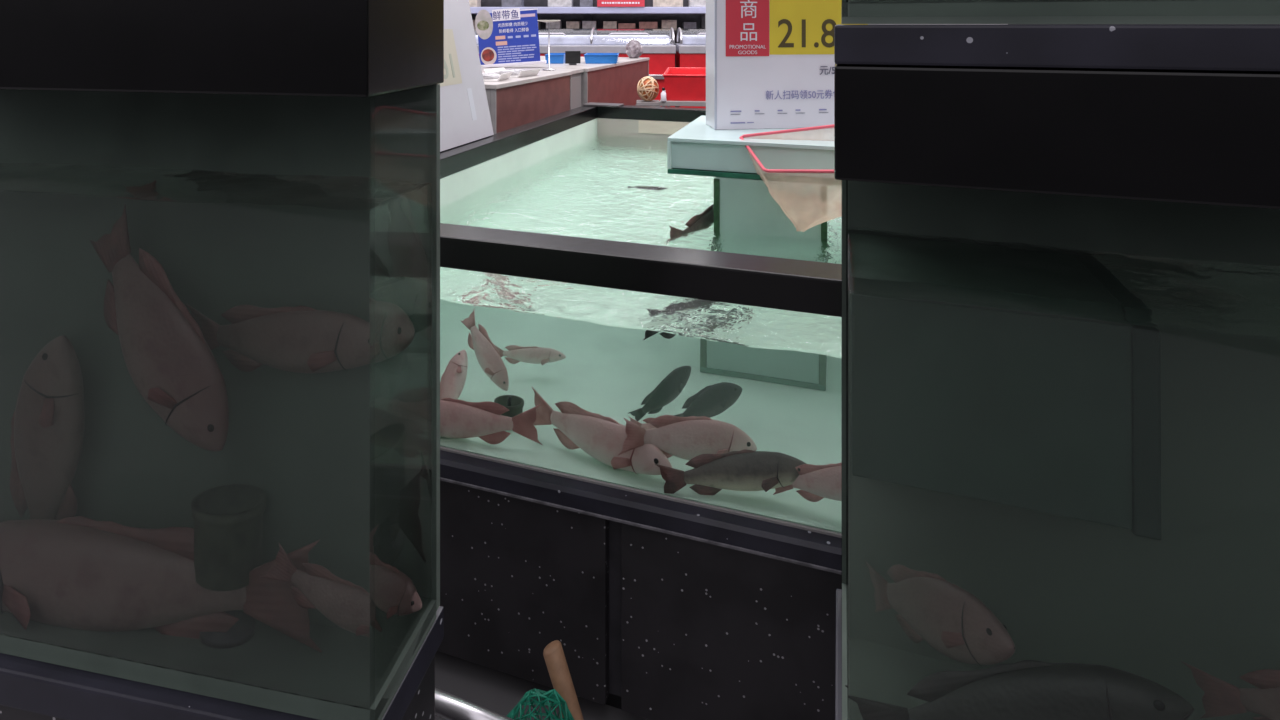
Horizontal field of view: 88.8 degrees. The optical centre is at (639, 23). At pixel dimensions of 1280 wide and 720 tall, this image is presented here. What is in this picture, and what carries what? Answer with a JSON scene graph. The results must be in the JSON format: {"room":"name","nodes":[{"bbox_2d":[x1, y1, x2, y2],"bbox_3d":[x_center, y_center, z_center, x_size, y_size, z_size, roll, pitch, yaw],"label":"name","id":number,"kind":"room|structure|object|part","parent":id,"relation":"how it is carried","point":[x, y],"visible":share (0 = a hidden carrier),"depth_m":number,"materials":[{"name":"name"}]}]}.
{"room":"food shop","nodes":[
{"label":"food shop","id":0,"kind":"room"},
{"bbox_2d":[435,651,648,719],"bbox_3d":[0.000,1.805,7.000,18.000,0.050,20.000,0,0,0],"label":"floor","id":1,"kind":"structure","parent":0,"point":[497,691],"depth_m":1.75,"materials":[{"name":"grey tile"}]},
{"bbox_2d":[0,0,443,719],"bbox_3d":[-0.824,0.665,1.083,0.960,2.230,0.224,0,0,10],"label":"fish tank","id":2,"kind":"object","parent":1,"relation":"on","point":[276,87],"visible":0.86,"depth_m":0.99,"materials":[{"name":"clear glass"}]},
{"bbox_2d":[0,162,431,709],"bbox_3d":[-0.820,0.607,1.082,0.931,0.699,0.177,0,0,10],"label":"water","id":3,"kind":"object","parent":2,"relation":"in","point":[216,386],"visible":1,"depth_m":0.97,"materials":[{"name":"green liquid"}]},
{"bbox_2d":[411,591,421,611],"bbox_3d":[-0.457,0.855,1.021,0.223,0.146,0.051,0,0,-1],"label":"fish","id":4,"kind":"object","parent":3,"relation":"in","point":[416,603],"visible":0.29,"depth_m":1.03},
{"bbox_3d":[-0.820,0.970,1.081,0.948,0.030,0.176,0,0,10],"label":"floor panel","id":5,"kind":"part","parent":2,"relation":"part of","materials":[{"name":"glass"}]},
{"bbox_3d":[-0.824,1.013,1.083,0.960,0.054,0.224,0,0,10],"label":"frame","id":6,"kind":"part","parent":2,"relation":"part of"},
{"bbox_3d":[-0.357,0.538,0.998,0.008,0.874,0.176,0,0,10],"label":"pane","id":7,"kind":"part","parent":2,"relation":"part of","materials":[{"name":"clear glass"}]},
{"bbox_2d":[435,688,513,719],"bbox_3d":[-0.369,1.544,1.270,0.343,0.472,0.060,0,0,19],"label":"guard rail","id":8,"kind":"object","parent":1,"relation":"on","point":[448,706],"visible":0.33,"depth_m":1.25,"materials":[{"name":"metal"}]},
{"bbox_2d":[474,29,478,52],"bbox_3d":[-2.825,0.912,8.635,2.270,1.736,0.970,0,0,0],"label":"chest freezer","id":9,"kind":"object","parent":1,"relation":"on","point":[476,36],"visible":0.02,"depth_m":8.30,"materials":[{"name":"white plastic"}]},
{"bbox_2d":[482,69,571,133],"bbox_3d":[-1.296,1.066,4.524,1.312,1.428,1.125,0,0,17],"label":"counter","id":10,"kind":"object","parent":1,"relation":"on","point":[513,102],"depth_m":4.20,"materials":[{"name":"red laminate"}]},
{"bbox_3d":[-1.477,1.030,4.007,1.269,1.300,0.020,0,0,17],"label":"panel","id":11,"kind":"part","parent":10,"relation":"part of","materials":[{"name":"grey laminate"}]},
{"bbox_3d":[-0.854,1.030,3.812,0.034,1.300,0.011,0,0,17],"label":"corner post","id":12,"kind":"part","parent":10,"relation":"part of","materials":[{"name":"grey metal"}]},
{"bbox_2d":[482,72,511,80],"bbox_3d":[-0.987,0.329,4.118,0.320,0.045,0.220,0,0,6],"label":"food tray","id":13,"kind":"object","parent":10,"relation":"on","point":[486,76],"visible":0.54,"depth_m":4.06,"materials":[{"name":"white plastic"}]},
{"bbox_2d":[483,67,540,77],"bbox_3d":[-0.869,0.329,4.438,0.320,0.045,0.220,0,0,26],"label":"food tray","id":14,"kind":"object","parent":10,"relation":"on","point":[517,73],"visible":0.91,"depth_m":4.41,"materials":[{"name":"white plastic"}]},
{"bbox_2d":[482,69,571,88],"bbox_3d":[-1.296,0.365,4.524,1.312,0.027,1.125,0,0,17],"label":"countertop","id":15,"kind":"structure","parent":10,"relation":"on","point":[542,75],"depth_m":4.22,"materials":[{"name":"white stone"}]},
{"bbox_2d":[537,20,560,69],"bbox_3d":[-0.696,0.161,5.000,0.180,0.381,0.180,0,0,0],"label":"plate stand","id":16,"kind":"object","parent":10,"relation":"on","point":[548,68],"visible":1,"depth_m":5.00,"materials":[{"name":"metal"}]},
{"bbox_3d":[-0.696,-0.021,5.000,0.180,0.018,0.180,0,0,0],"label":"plate","id":17,"kind":"part","parent":16,"relation":"part of","materials":[{"name":"white plastic"}]},
{"bbox_3d":[-0.530,1.030,4.872,0.034,1.300,0.011,0,0,17],"label":"corner post","id":18,"kind":"part","parent":10,"relation":"part of","materials":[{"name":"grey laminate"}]},
{"bbox_2d":[481,67,583,108],"bbox_3d":[-1.052,1.067,5.205,1.180,1.426,0.300,0,0,17],"label":"counter","id":19,"kind":"object","parent":1,"relation":"on","point":[576,73],"visible":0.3,"depth_m":5.08,"materials":[{"name":"grey laminate"}]},
{"bbox_3d":[-0.502,1.046,5.037,0.009,1.268,0.240,0,0,17],"label":"door","id":20,"kind":"part","parent":19,"relation":"part of","materials":[{"name":"grey metal"}]},
{"bbox_2d":[507,640,583,719],"bbox_3d":[-0.202,1.600,1.430,0.185,0.310,0.197,0,0,41],"label":"net","id":21,"kind":"object","parent":1,"relation":"on","point":[563,694],"visible":1,"depth_m":1.48,"materials":[{"name":"brown wood"}]},
{"bbox_3d":[-0.151,1.582,1.484,0.179,0.273,0.045,0,0,39],"label":"handle","id":22,"kind":"part","parent":21,"relation":"part of","materials":[{"name":"brown wood"}]},
{"bbox_2d":[481,56,649,105],"bbox_3d":[-0.783,1.066,6.202,1.312,1.428,1.755,0,0,17],"label":"counter","id":23,"kind":"object","parent":1,"relation":"on","point":[600,83],"depth_m":5.76,"materials":[{"name":"red laminate"}]},
{"bbox_2d":[475,8,546,67],"bbox_3d":[-1.050,0.112,5.314,0.574,0.483,0.080,0,0,2],"label":"notice board","id":24,"kind":"object","parent":23,"relation":"on","point":[506,37],"visible":1,"depth_m":5.29,"materials":[{"name":"blue"}]},
{"bbox_2d":[475,10,492,38],"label":"food picture","id":25,"kind":"object","parent":24,"relation":"attached to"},
{"bbox_2d":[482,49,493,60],"bbox_3d":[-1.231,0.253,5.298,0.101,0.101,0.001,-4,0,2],"label":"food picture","id":26,"kind":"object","parent":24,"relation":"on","point":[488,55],"depth_m":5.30},
{"bbox_2d":[481,47,496,64],"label":"food picture","id":27,"kind":"object","parent":24,"relation":"attached to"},
{"bbox_3d":[-1.083,-0.076,5.293,0.227,0.093,0.003,-4,0,2],"label":"title plate","id":28,"kind":"part","parent":24,"relation":"part of","materials":[{"name":"white plastic"}]},
{"bbox_2d":[545,53,564,63],"bbox_3d":[-0.758,0.311,5.950,0.172,0.080,0.324,0,0,0],"label":"plastic crate","id":29,"kind":"object","parent":23,"relation":"on","point":[555,58],"visible":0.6,"depth_m":5.80,"materials":[{"name":"blue plastic"}]},
{"bbox_2d":[481,56,649,71],"bbox_3d":[-0.783,0.365,6.202,1.312,0.027,1.755,0,0,17],"label":"countertop","id":30,"kind":"structure","parent":23,"relation":"on","point":[621,60],"depth_m":5.58,"materials":[{"name":"white stone"}]},
{"bbox_2d":[565,51,580,64],"bbox_3d":[-0.577,0.291,5.615,0.130,0.120,0.070,0,0,-11],"label":"display","id":31,"kind":"object","parent":23,"relation":"on","point":[571,57],"visible":1,"depth_m":5.60,"materials":[{"name":"black plastic"}]},
{"bbox_3d":[-1.056,1.030,5.384,1.269,1.300,0.020,0,0,17],"label":"panel","id":32,"kind":"part","parent":23,"relation":"part of","materials":[{"name":"grey metal"}]},
{"bbox_3d":[-0.433,1.030,5.189,0.034,1.300,0.011,0,0,17],"label":"corner post","id":33,"kind":"part","parent":23,"relation":"part of","materials":[{"name":"grey metal"}]},
{"bbox_2d":[584,53,618,63],"bbox_3d":[-0.346,0.311,5.950,0.308,0.080,0.324,0,0,0],"label":"plastic crate","id":34,"kind":"object","parent":23,"relation":"on","point":[590,58],"visible":1,"depth_m":5.80,"materials":[{"name":"blue plastic"}]},
{"bbox_3d":[-0.176,1.030,6.019,0.020,1.300,1.726,0,0,17],"label":"panel","id":35,"kind":"part","parent":23,"relation":"part of","materials":[{"name":"red laminate"}]},
{"bbox_2d":[625,39,642,57],"bbox_3d":[-0.060,0.252,6.744,0.183,0.198,0.174,0,0,0],"label":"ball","id":36,"kind":"object","parent":23,"relation":"on","point":[634,49],"visible":0.98,"depth_m":6.69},
{"bbox_2d":[470,0,705,106],"bbox_3d":[-1.775,0.590,10.290,5.650,2.380,0.680,0,0,0],"label":"shelf","id":37,"kind":"object","parent":1,"relation":"on","point":[648,13],"visible":0.12,"depth_m":10.60,"materials":[{"name":"white metal"}]},
{"bbox_2d":[469,0,480,6],"bbox_3d":[-2.689,-0.435,10.125,0.395,0.350,0.250,0,0,0],"label":"carton","id":38,"kind":"object","parent":37,"relation":"on","point":[473,3],"visible":0.33,"depth_m":10.00,"materials":[{"name":"beige cardboard"}]},
{"bbox_2d":[502,0,523,6],"bbox_3d":[-1.967,-0.435,10.125,0.304,0.350,0.250,0,0,0],"label":"carton","id":39,"kind":"object","parent":37,"relation":"on","point":[505,3],"visible":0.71,"depth_m":10.00,"materials":[{"name":"grey cardboard"}]},
{"bbox_2d":[546,21,561,28],"bbox_3d":[-1.363,0.026,10.350,0.226,0.146,0.200,0,0,0],"label":"box","id":40,"kind":"object","parent":37,"relation":"on","point":[553,25],"visible":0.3,"depth_m":10.25,"materials":[{"name":"grey cardboard"}]},
{"bbox_2d":[548,0,572,6],"bbox_3d":[-1.229,-0.435,10.125,0.365,0.350,0.250,0,0,0],"label":"carton","id":41,"kind":"object","parent":37,"relation":"on","point":[551,3],"visible":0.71,"depth_m":10.00,"materials":[{"name":"white cardboard"}]},
{"bbox_2d":[566,21,579,28],"bbox_3d":[-1.055,0.029,10.350,0.203,0.140,0.200,0,0,0],"label":"box","id":42,"kind":"object","parent":37,"relation":"on","point":[569,24],"visible":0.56,"depth_m":10.25,"materials":[{"name":"beige cardboard"}]},
{"bbox_2d":[580,0,592,6],"bbox_3d":[-0.830,-0.435,10.125,0.182,0.350,0.250,0,0,0],"label":"carton","id":43,"kind":"object","parent":37,"relation":"on","point":[583,3],"visible":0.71,"depth_m":10.00,"materials":[{"name":"grey cardboard"}]},
{"bbox_2d":[582,21,596,28],"bbox_3d":[-0.797,0.026,10.350,0.214,0.147,0.200,0,0,0],"label":"box","id":44,"kind":"object","parent":37,"relation":"on","point":[585,24],"visible":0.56,"depth_m":10.25,"materials":[{"name":"grey cardboard"}]},
{"bbox_2d":[603,21,616,28],"bbox_3d":[-0.472,0.028,10.350,0.210,0.143,0.200,0,0,0],"label":"box","id":45,"kind":"object","parent":37,"relation":"on","point":[606,24],"visible":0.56,"depth_m":10.25,"materials":[{"name":"beige cardboard"}]},
{"bbox_2d":[597,0,644,6],"bbox_3d":[-0.290,-0.372,9.939,0.720,0.220,0.022,0,0,0],"label":"banner","id":46,"kind":"object","parent":37,"relation":"attached to","point":[600,3],"visible":1,"depth_m":9.93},
{"bbox_2d":[602,2,638,3],"bbox_3d":[-0.294,-0.321,9.929,0.572,0.027,0.002,0,0,0],"label":"print","id":47,"kind":"object","parent":46,"relation":"attached to","point":[602,2],"depth_m":9.93},
{"bbox_2d":[618,23,634,28],"bbox_3d":[-0.207,0.044,10.350,0.268,0.109,0.200,0,0,0],"label":"box","id":48,"kind":"object","parent":37,"relation":"on","point":[620,25],"visible":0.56,"depth_m":10.25,"materials":[{"name":"cardboard"}]},
{"bbox_2d":[639,22,657,28],"bbox_3d":[0.131,0.032,10.350,0.288,0.135,0.200,0,0,0],"label":"box","id":49,"kind":"object","parent":37,"relation":"on","point":[642,25],"visible":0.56,"depth_m":10.25,"materials":[{"name":"cardboard"}]},
{"bbox_2d":[653,0,682,6],"bbox_3d":[0.430,-0.435,10.125,0.456,0.350,0.250,0,0,0],"label":"carton","id":50,"kind":"object","parent":37,"relation":"on","point":[656,3],"visible":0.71,"depth_m":10.00,"materials":[{"name":"beige cardboard"}]},
{"bbox_2d":[661,20,676,29],"bbox_3d":[0.458,0.018,10.350,0.237,0.162,0.200,0,0,0],"label":"box","id":51,"kind":"object","parent":37,"relation":"on","point":[665,24],"visible":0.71,"depth_m":10.25,"materials":[{"name":"beige cardboard"}]},
{"bbox_2d":[683,22,695,28],"bbox_3d":[0.783,0.035,10.350,0.199,0.129,0.200,0,0,0],"label":"box","id":52,"kind":"object","parent":37,"relation":"on","point":[686,25],"visible":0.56,"depth_m":10.25,"materials":[{"name":"grey cardboard"}]},
{"bbox_2d":[688,0,705,6],"bbox_3d":[0.953,-0.435,10.125,0.395,0.350,0.250,0,0,0],"label":"carton","id":53,"kind":"object","parent":37,"relation":"on","point":[691,3],"visible":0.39,"depth_m":10.00,"materials":[{"name":"white cardboard"}]},
{"bbox_2d":[538,27,675,106],"bbox_3d":[-0.610,0.912,8.635,2.120,1.736,0.970,0,0,0],"label":"chest freezer","id":54,"kind":"object","parent":1,"relation":"on","point":[661,53],"visible":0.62,"depth_m":8.21,"materials":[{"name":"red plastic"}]},
{"bbox_3d":[-0.610,0.159,8.650,2.020,0.198,0.900,0,0,0],"label":"glass lid","id":55,"kind":"part","parent":54,"relation":"part of","materials":[{"name":"clear glass"}]},
{"bbox_3d":[-0.137,0.130,8.198,0.516,0.039,0.056,0,0,0],"label":"lid handle","id":56,"kind":"part","parent":54,"relation":"part of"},
{"bbox_2d":[437,102,840,719],"bbox_3d":[0.417,1.171,2.966,2.520,1.218,2.868,0,0,17],"label":"fish tank","id":57,"kind":"object","parent":1,"relation":"on","point":[658,606],"visible":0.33,"depth_m":1.64,"materials":[{"name":"black plastic"}]},
{"bbox_2d":[439,0,493,151],"bbox_3d":[-0.954,0.183,3.042,0.195,0.785,0.740,0,0,17],"label":"price sign","id":58,"kind":"object","parent":57,"relation":"on","point":[465,117],"visible":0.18,"depth_m":3.21,"materials":[{"name":"white plastic"}]},
{"bbox_3d":[-0.719,0.928,3.287,0.058,0.540,2.694,0,0,17],"label":"panel","id":59,"kind":"part","parent":57,"relation":"part of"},
{"bbox_3d":[-0.615,1.474,1.826,1.112,0.492,0.028,0,0,17],"label":"panel","id":60,"kind":"part","parent":57,"relation":"part of","materials":[{"name":"black stone"}]},
{"bbox_3d":[-0.255,0.568,4.598,0.260,0.012,0.125,0,0,17],"label":"corner plate","id":61,"kind":"part","parent":57,"relation":"part of","materials":[{"name":"grey metal"}]},
{"bbox_2d":[440,135,840,532],"bbox_3d":[0.411,0.975,2.944,2.308,0.415,2.698,0,0,17],"label":"water","id":62,"kind":"object","parent":57,"relation":"in","point":[737,407],"visible":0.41,"depth_m":1.72,"materials":[{"name":"green liquid"}]},
{"bbox_2d":[670,204,713,237],"bbox_3d":[0.222,0.785,2.553,0.098,0.129,0.471,0,0,38],"label":"fish","id":63,"kind":"object","parent":62,"relation":"in","point":[699,221],"visible":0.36,"depth_m":2.48},
{"bbox_3d":[0.006,1.199,1.619,2.460,0.044,0.044,0,0,17],"label":"frame","id":64,"kind":"part","parent":57,"relation":"part of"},
{"bbox_3d":[0.813,0.928,4.260,2.400,0.540,0.058,0,0,17],"label":"panel","id":65,"kind":"part","parent":57,"relation":"part of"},
{"bbox_3d":[0.562,1.474,1.466,1.266,0.492,0.028,0,0,17],"label":"panel","id":66,"kind":"part","parent":57,"relation":"part of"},
{"bbox_2d":[714,177,826,240],"bbox_3d":[0.529,0.876,2.579,0.410,0.602,0.398,0,0,17],"label":"box","id":67,"kind":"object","parent":57,"relation":"in","point":[740,205],"depth_m":2.41,"materials":[{"name":"clear glass"}]},
{"bbox_2d":[667,115,840,184],"bbox_3d":[0.600,0.505,2.692,0.842,0.138,0.641,0,0,17],"label":"shelf","id":68,"kind":"object","parent":67,"relation":"on","point":[698,149],"visible":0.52,"depth_m":2.45,"materials":[{"name":"white plastic"}]},
{"bbox_2d":[706,0,868,129],"bbox_3d":[0.631,0.010,2.815,0.678,0.850,0.163,0,0,-8],"label":"price sign","id":69,"kind":"object","parent":68,"relation":"on","point":[770,63],"visible":0.82,"depth_m":2.73,"materials":[{"name":"white plastic"}]},
{"bbox_3d":[0.445,-0.141,2.709,0.186,0.549,0.002,0,0,-8],"label":"red panel","id":70,"kind":"part","parent":69,"relation":"part of","materials":[{"name":"red paper"}]},
{"bbox_3d":[0.755,-0.144,2.754,0.435,0.542,0.002,0,0,-8],"label":"yellow panel","id":71,"kind":"part","parent":69,"relation":"part of","materials":[{"name":"yellow paper"}]},
{"bbox_2d":[739,124,840,231],"bbox_3d":[0.744,0.533,2.277,0.838,0.378,0.393,0,0,21],"label":"net","id":72,"kind":"object","parent":68,"relation":"on","point":[791,189],"visible":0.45,"depth_m":2.25,"materials":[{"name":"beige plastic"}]},
{"bbox_2d":[636,100,660,106],"bbox_3d":[0.069,1.221,5.612,0.210,1.119,0.176,0,0,0],"label":"stand","id":73,"kind":"object","parent":1,"relation":"on","point":[638,102],"visible":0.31,"depth_m":5.53,"materials":[{"name":"grey laminate"}]},
{"bbox_2d":[637,76,658,100],"bbox_3d":[0.069,0.556,5.600,0.192,0.216,0.183,0,0,0],"label":"ball","id":74,"kind":"object","parent":73,"relation":"on","point":[647,87],"visible":1,"depth_m":5.54,"materials":[{"name":"beige wicker"}]},
{"bbox_2d":[659,90,705,106],"bbox_3d":[0.468,1.205,5.777,0.540,1.149,0.930,0,0,5],"label":"stand","id":75,"kind":"object","parent":1,"relation":"on","point":[661,103],"visible":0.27,"depth_m":5.33,"materials":[{"name":"grey laminate"}]},
{"bbox_2d":[661,88,665,100],"bbox_3d":[0.192,0.575,5.338,0.044,0.110,0.044,0,0,0],"label":"bottle","id":76,"kind":"object","parent":75,"relation":"on","point":[663,93],"visible":1,"depth_m":5.32,"materials":[{"name":"white plastic"}]},
{"bbox_2d":[663,67,705,100],"bbox_3d":[0.435,0.521,5.772,0.426,0.217,0.867,0,0,5],"label":"shopping basket","id":77,"kind":"object","parent":75,"relation":"on","point":[681,84],"visible":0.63,"depth_m":5.36,"materials":[{"name":"red plastic"}]},
{"bbox_2d":[675,27,705,107],"bbox_3d":[1.550,0.912,8.635,2.120,1.736,0.970,0,0,0],"label":"chest freezer","id":78,"kind":"object","parent":1,"relation":"on","point":[691,49],"visible":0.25,"depth_m":8.20,"materials":[{"name":"red plastic"}]},
{"bbox_3d":[1.550,0.159,8.650,2.020,0.198,0.900,0,0,0],"label":"glass lid","id":79,"kind":"part","parent":78,"relation":"part of","materials":[{"name":"glass"}]},
{"bbox_2d":[834,64,1279,719],"bbox_3d":[0.726,0.918,0.930,0.860,1.723,0.344,0,0,17],"label":"fish tank","id":80,"kind":"object","parent":1,"relation":"on","point":[1177,164],"visible":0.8,"depth_m":0.85,"materials":[{"name":"black plastic"}]},
{"bbox_3d":[0.726,1.078,0.930,0.860,0.054,0.344,0,0,17],"label":"frame","id":81,"kind":"part","parent":80,"relation":"part of","materials":[{"name":"grey metal"}]},
{"bbox_3d":[0.730,1.035,0.928,0.848,0.030,0.296,0,0,17],"label":"floor panel","id":82,"kind":"part","parent":80,"relation":"part of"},
{"bbox_3d":[0.328,0.627,1.050,0.008,0.826,0.296,0,0,17],"label":"pane","id":83,"kind":"part","parent":80,"relation":"part of","materials":[{"name":"clear glass"}]},
{"bbox_2d":[834,0,1279,71],"bbox_3d":[0.726,-0.217,0.930,0.860,0.545,0.344,0,0,17],"label":"fish tank","id":84,"kind":"object","parent":80,"relation":"on","point":[1146,47],"visible":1,"depth_m":0.82,"materials":[{"name":"black plastic"}]},
{"bbox_2d":[848,0,1233,3],"bbox_3d":[0.730,-0.196,0.928,0.831,0.336,0.297,0,0,17],"label":"water","id":85,"kind":"object","parent":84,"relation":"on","point":[849,1],"visible":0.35,"depth_m":0.87,"materials":[{"name":"teal liquid"}]},
{"bbox_3d":[0.726,0.028,0.930,0.860,0.054,0.344,0,0,17],"label":"frame","id":86,"kind":"part","parent":84,"relation":"part of","materials":[{"name":"black metal"}]},
{"bbox_3d":[0.730,-0.015,0.928,0.848,0.030,0.296,0,0,17],"label":"floor panel","id":87,"kind":"part","parent":84,"relation":"part of","materials":[{"name":"teal glass"}]},
{"bbox_3d":[0.690,-0.220,0.780,0.838,0.419,0.008,0,0,17],"label":"pane","id":88,"kind":"part","parent":84,"relation":"part of","materials":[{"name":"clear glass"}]},
{"bbox_3d":[0.775,0.627,1.076,0.848,0.826,0.012,0,0,17],"label":"panel","id":89,"kind":"part","parent":80,"relation":"part of","materials":[{"name":"clear glass"}]},
{"bbox_2d":[848,228,1279,719],"bbox_3d":[0.730,0.695,0.928,0.831,0.654,0.297,0,0,17],"label":"water","id":90,"kind":"object","parent":80,"relation":"in","point":[1064,463],"visible":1,"depth_m":0.84,"materials":[{"name":"green liquid"}]}
]}

